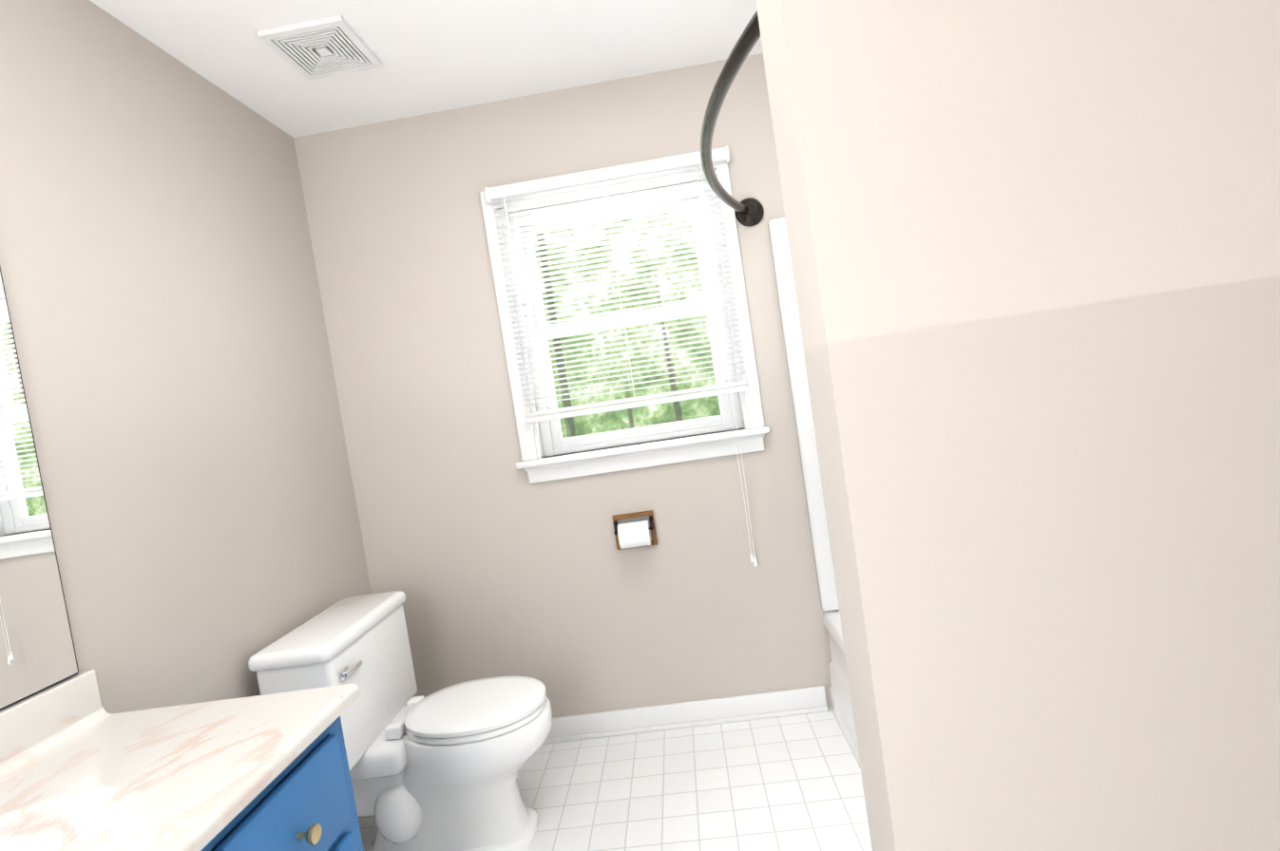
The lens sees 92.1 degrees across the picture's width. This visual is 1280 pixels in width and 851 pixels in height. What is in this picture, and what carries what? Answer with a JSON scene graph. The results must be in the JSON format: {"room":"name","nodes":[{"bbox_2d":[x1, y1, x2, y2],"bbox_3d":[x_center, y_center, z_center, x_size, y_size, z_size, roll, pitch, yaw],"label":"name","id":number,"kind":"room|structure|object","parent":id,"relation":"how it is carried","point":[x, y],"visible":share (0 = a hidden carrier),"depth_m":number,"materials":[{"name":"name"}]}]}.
{"room":"bathroom","nodes":[
{"label":"bathroom","id":0,"kind":"room"},
{"bbox_2d":[0,0,371,713],"bbox_3d":[-1.272,0.206,0.846,0.120,2.440,3.350,-8,3,3],"label":"wall","id":1,"kind":"structure","parent":0,"point":[165,308],"depth_m":1.58,"materials":[{"name":"paint"}]},
{"bbox_2d":[0,267,78,710],"bbox_3d":[-1.250,0.011,0.632,0.005,1.062,1.197,-8,3,3],"label":"mirror","id":2,"kind":"object","parent":1,"relation":"attached to","point":[37,652],"visible":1,"depth_m":1.19,"materials":[{"name":"clear glass"}]},
{"bbox_2d":[89,0,763,137],"bbox_3d":[-0.171,-1.238,0.712,2.730,0.100,3.350,-8,3,3],"label":"ceiling","id":3,"kind":"structure","parent":0,"point":[436,55],"depth_m":1.95,"materials":[{"name":"paint"}]},
{"bbox_2d":[256,14,382,80],"bbox_3d":[-0.938,-1.115,1.831,0.244,0.016,0.244,-8,3,3],"label":"ceiling vent","id":4,"kind":"object","parent":3,"relation":"in","point":[323,47],"visible":0.98,"depth_m":1.81,"materials":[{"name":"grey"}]},
{"bbox_2d":[293,53,831,718],"bbox_3d":[0.101,-0.068,2.379,2.490,2.440,0.120,-8,3,3],"label":"wall","id":5,"kind":"structure","parent":0,"point":[486,557],"depth_m":2.35,"materials":[{"name":"paint"}]},
{"bbox_2d":[479,162,769,483],"bbox_3d":[-0.061,-0.391,2.342,0.949,1.105,0.167,-8,3,3],"label":"window","id":6,"kind":"structure","parent":5,"relation":"in","point":[549,440],"depth_m":2.33,"materials":[{"name":"white wood"}]},
{"bbox_2d":[484,145,757,566],"bbox_3d":[-0.014,-0.186,2.277,0.895,1.520,0.044,-8,3,3],"label":"window blinds","id":7,"kind":"object","parent":6,"relation":"attached to","point":[602,177],"visible":0.98,"depth_m":2.26,"materials":[{"name":"white plastic"}]},
{"bbox_2d":[611,510,657,550],"bbox_3d":[-0.021,0.399,2.296,0.155,0.130,0.106,-8,3,3],"label":"toilet paper holder","id":8,"kind":"object","parent":5,"relation":"attached to","point":[635,530],"visible":1,"depth_m":2.27,"materials":[{"name":"white paper"}]},
{"bbox_2d":[542,686,828,745],"bbox_3d":[-0.127,1.154,2.384,1.685,0.092,0.022,-8,3,3],"label":"baseboard","id":9,"kind":"structure","parent":5,"relation":"attached to","point":[701,713],"depth_m":2.36,"materials":[{"name":"white wood"}]},
{"bbox_2d":[699,9,764,226],"bbox_3d":[0.281,-0.729,1.512,0.268,0.104,1.518,-8,3,3],"label":"shower rod","id":10,"kind":"object","parent":5,"relation":"attached to","point":[749,211],"visible":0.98,"depth_m":1.41,"materials":[{"name":"grey metal"}]},
{"bbox_2d":[358,708,872,850],"bbox_3d":[0.204,1.272,0.825,2.730,0.100,3.350,-8,3,3],"label":"floor","id":11,"kind":"structure","parent":0,"point":[791,783],"depth_m":1.99,"materials":[{"name":"tile"}]},
{"bbox_2d":[0,669,363,850],"bbox_3d":[-0.817,0.932,0.665,0.586,0.888,1.220,-8,3,3],"label":"bathroom vanity","id":12,"kind":"object","parent":11,"relation":"on","point":[82,769],"visible":1,"depth_m":1.04,"materials":[{"name":"blue"}]},
{"bbox_2d":[248,591,553,850],"bbox_3d":[-0.639,0.924,1.899,0.738,0.740,0.502,-8,3,3],"label":"toilet","id":13,"kind":"object","parent":11,"relation":"on","point":[439,771],"visible":0.94,"depth_m":1.80,"materials":[{"name":"white ceramic"}]},
{"bbox_2d":[767,217,860,769],"bbox_3d":[0.938,0.150,1.524,0.792,1.838,1.514,-8,3,3],"label":"bathtub","id":14,"kind":"object","parent":11,"relation":"on","point":[841,706],"visible":0.15,"depth_m":2.24,"materials":[{"name":"white plastic"}]},
{"bbox_2d":[755,0,1279,850],"bbox_3d":[0.731,-0.087,0.700,1.040,2.440,0.120,-8,3,3],"label":"wall","id":15,"kind":"structure","parent":0,"point":[1035,251],"depth_m":0.66,"materials":[{"name":"paint"}]},
{"label":"outside","id":16,"kind":"structure","parent":0,"visible":0},
{"bbox_2d":[532,209,720,439],"bbox_3d":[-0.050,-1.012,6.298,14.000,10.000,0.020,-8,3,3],"label":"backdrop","id":17,"kind":"structure","parent":16,"point":[643,416],"depth_m":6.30,"materials":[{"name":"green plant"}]}
]}

